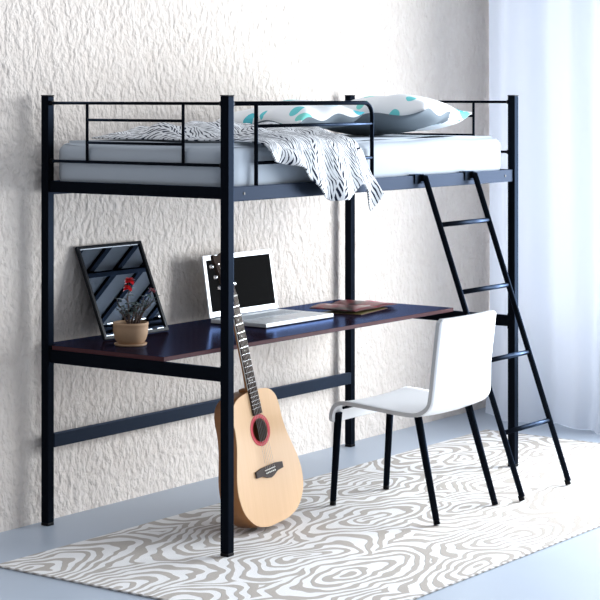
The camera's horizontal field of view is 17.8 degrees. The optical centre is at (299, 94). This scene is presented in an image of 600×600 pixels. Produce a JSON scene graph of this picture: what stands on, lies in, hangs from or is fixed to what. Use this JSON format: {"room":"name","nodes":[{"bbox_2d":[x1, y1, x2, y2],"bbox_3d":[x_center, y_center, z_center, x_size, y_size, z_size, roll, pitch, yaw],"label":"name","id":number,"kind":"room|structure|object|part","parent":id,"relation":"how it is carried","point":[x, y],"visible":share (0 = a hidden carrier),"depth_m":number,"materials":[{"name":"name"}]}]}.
{"room":"bedroom","nodes":[
{"label":"bedroom","id":0,"kind":"room"},
{"bbox_2d":[0,0,489,531],"bbox_3d":[-0.953,0.345,8.019,0.195,2.750,7.040,0,0,36],"label":"wall","id":1,"kind":"structure","parent":0,"point":[67,50],"depth_m":8.54,"materials":[{"name":"beige paint"}]},
{"bbox_2d":[485,0,599,433],"bbox_3d":[1.407,0.409,9.979,0.312,2.619,1.348,0,0,-41],"label":"curtain","id":2,"kind":"object","parent":1,"relation":"hanging from","point":[546,53],"visible":0.88,"depth_m":10.07,"materials":[{"name":"white fabric"}]},
{"bbox_2d":[0,408,599,599],"bbox_3d":[1.703,1.770,6.082,6.770,0.100,7.040,0,0,36],"label":"floor","id":3,"kind":"structure","parent":0,"point":[569,569],"depth_m":7.46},
{"bbox_2d":[0,429,599,599],"bbox_3d":[0.519,1.716,7.973,1.491,0.008,3.510,0,0,36],"label":"rug","id":4,"kind":"object","parent":3,"relation":"on","point":[376,543],"visible":0.95,"depth_m":7.43,"materials":[{"name":"white carpet"}]},
{"bbox_2d":[209,253,302,527],"bbox_3d":[-0.189,1.171,7.653,0.245,1.082,0.423,0,0,36],"label":"acoustic guitar","id":5,"kind":"object","parent":4,"relation":"on","point":[268,476],"visible":0.79,"depth_m":7.59,"materials":[{"name":"brown wood"}]},
{"bbox_2d":[41,95,518,556],"bbox_3d":[-0.013,0.860,8.264,0.952,1.720,2.166,0,0,36],"label":"bed","id":6,"kind":"object","parent":4,"relation":"on","point":[228,194],"visible":0.74,"depth_m":7.65,"materials":[{"name":"black metal"}]},
{"bbox_3d":[-1.009,0.856,7.673,0.037,1.704,0.037,0,0,36],"label":"post","id":7,"kind":"part","parent":6,"relation":"part of","materials":[{"name":"black metal"}]},
{"bbox_3d":[-0.640,0.365,7.404,0.877,0.045,0.020,0,0,36],"label":"rail","id":8,"kind":"part","parent":6,"relation":"part of","materials":[{"name":"black metal"}]},
{"bbox_3d":[-0.640,1.042,7.404,0.877,0.052,0.020,0,0,36],"label":"desk rail","id":9,"kind":"part","parent":6,"relation":"part of","materials":[{"name":"black metal"}]},
{"bbox_3d":[-0.271,0.853,7.135,0.037,1.698,0.037,0,0,36],"label":"post","id":10,"kind":"part","parent":6,"relation":"part of","materials":[{"name":"black metal"}]},
{"bbox_2d":[52,299,452,361],"bbox_3d":[-0.161,1.007,8.348,0.648,0.018,2.104,0,0,36],"label":"desk","id":11,"kind":"object","parent":6,"relation":"on","point":[199,337],"depth_m":8.03,"materials":[{"name":"brown wood"}]},
{"bbox_2d":[75,241,168,340],"bbox_3d":[-0.739,0.809,7.990,0.170,0.375,0.400,0,0,36],"label":"mirror","id":12,"kind":"object","parent":11,"relation":"on","point":[105,268],"visible":0.91,"depth_m":7.99,"materials":[{"name":"black mirror"}]},
{"bbox_2d":[113,277,160,346],"bbox_3d":[-0.668,0.863,7.670,0.238,0.270,0.179,0,0,36],"label":"potted plant","id":13,"kind":"object","parent":11,"relation":"on","point":[132,332],"visible":1,"depth_m":7.62,"materials":[{"name":"grey plant"}]},
{"bbox_3d":[-0.688,0.772,7.648,0.040,0.028,0.039,0,0,36],"label":"flower","id":14,"kind":"part","parent":13,"relation":"part of","materials":[{"name":"red plant"}]},
{"bbox_3d":[-0.684,0.833,7.656,0.016,0.180,0.021,0,0,-21],"label":"stem","id":15,"kind":"part","parent":13,"relation":"part of","materials":[{"name":"green"}]},
{"bbox_3d":[-0.682,0.744,7.657,0.046,0.033,0.045,0,0,36],"label":"flower","id":16,"kind":"part","parent":13,"relation":"part of","materials":[{"name":"red plant"}]},
{"bbox_3d":[-0.676,0.949,7.664,0.143,0.086,0.143,0,0,36],"label":"pot","id":17,"kind":"part","parent":13,"relation":"part of","materials":[{"name":"beige ceramic"}]},
{"bbox_2d":[201,249,332,327],"bbox_3d":[-0.141,0.851,8.501,0.356,0.293,0.501,0,0,36],"label":"laptop","id":18,"kind":"object","parent":11,"relation":"on","point":[255,288],"visible":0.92,"depth_m":8.59,"materials":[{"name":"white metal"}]},
{"bbox_3d":[-0.265,0.841,8.591,0.049,0.272,0.501,0,0,36],"label":"lid","id":19,"kind":"part","parent":18,"relation":"part of","materials":[{"name":"white metal"}]},
{"bbox_2d":[323,307,387,314],"bbox_3d":[0.254,0.995,8.872,0.200,0.005,0.300,0,0,26],"label":"magazine","id":20,"kind":"object","parent":11,"relation":"on","point":[362,312],"visible":0.53,"depth_m":8.81,"materials":[{"name":"red paper"}]},
{"bbox_3d":[0.295,0.988,9.065,0.242,0.007,0.279,0,0,36],"label":"magazine","id":21,"kind":"object","parent":20,"relation":"on","visible":0},
{"bbox_2d":[309,300,395,311],"bbox_3d":[0.251,0.977,8.936,0.250,0.015,0.380,0,0,33],"label":"magazine","id":22,"kind":"object","parent":21,"relation":"on","point":[341,305],"visible":1,"depth_m":8.89,"materials":[{"name":"red paper"}]},
{"bbox_2d":[59,134,500,186],"bbox_3d":[-0.021,0.271,8.252,0.876,0.184,2.082,0,0,36],"label":"mattress","id":23,"kind":"object","parent":6,"relation":"on","point":[395,155],"visible":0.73,"depth_m":7.54,"materials":[{"name":"grey fabric"}]},
{"bbox_2d":[92,120,383,210],"bbox_3d":[-0.266,0.288,7.773,0.920,0.371,0.856,0,0,36],"label":"blanket","id":24,"kind":"object","parent":23,"relation":"on","point":[336,163],"visible":0.9,"depth_m":7.58,"materials":[{"name":"white fabric"}]},
{"bbox_2d":[216,100,364,128],"bbox_3d":[-0.055,0.101,8.398,0.542,0.160,0.438,0,0,42],"label":"pillow","id":25,"kind":"object","parent":23,"relation":"on","point":[282,114],"visible":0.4,"depth_m":8.23,"materials":[{"name":"white fabric"}]},
{"bbox_2d":[327,94,471,135],"bbox_3d":[0.397,0.091,8.731,0.619,0.189,0.550,0,0,28],"label":"pillow","id":26,"kind":"object","parent":23,"relation":"on","point":[399,113],"visible":0.79,"depth_m":8.52,"materials":[{"name":"white fabric"}]},
{"bbox_3d":[0.244,0.856,9.393,0.037,1.704,0.037,0,0,36],"label":"post","id":27,"kind":"part","parent":6,"relation":"part of","materials":[{"name":"black metal"}]},
{"bbox_3d":[0.344,0.370,8.003,0.050,0.055,2.091,0,0,36],"label":"rail","id":28,"kind":"part","parent":6,"relation":"part of","materials":[{"name":"black metal"}]},
{"bbox_3d":[0.614,1.042,9.123,0.877,0.052,0.020,0,0,36],"label":"desk rail","id":29,"kind":"part","parent":6,"relation":"part of","materials":[{"name":"black metal"}]},
{"bbox_3d":[0.983,0.853,8.854,0.037,1.698,0.037,0,0,36],"label":"post","id":30,"kind":"part","parent":6,"relation":"part of","materials":[{"name":"black metal"}]},
{"bbox_2d":[329,310,497,524],"bbox_3d":[0.475,1.306,8.011,0.574,0.816,0.541,0,0,36],"label":"desk chair","id":31,"kind":"object","parent":4,"relation":"on","point":[460,377],"visible":1,"depth_m":7.90,"materials":[{"name":"white plastic"}]},
{"bbox_3d":[0.151,1.515,8.004,0.056,0.388,0.033,0,0,36],"label":"leg","id":32,"kind":"part","parent":31,"relation":"part of","materials":[{"name":"black metal"}]},
{"bbox_3d":[0.383,1.515,8.323,0.056,0.388,0.034,0,0,36],"label":"leg","id":33,"kind":"part","parent":31,"relation":"part of","materials":[{"name":"black metal"}]},
{"bbox_3d":[0.509,1.504,7.702,0.033,0.415,0.167,0,0,-28],"label":"leg","id":34,"kind":"part","parent":31,"relation":"part of","materials":[{"name":"black metal"}]},
{"bbox_3d":[0.760,1.504,8.047,0.153,0.414,0.033,0,0,30],"label":"leg","id":35,"kind":"part","parent":31,"relation":"part of","materials":[{"name":"black metal"}]},
{"bbox_2d":[409,171,570,500],"bbox_3d":[0.829,1.025,8.296,0.440,1.375,0.638,0,0,36],"label":"ladder","id":36,"kind":"object","parent":4,"relation":"on","point":[469,175],"visible":0.94,"depth_m":8.35,"materials":[{"name":"black metal"}]}
]}

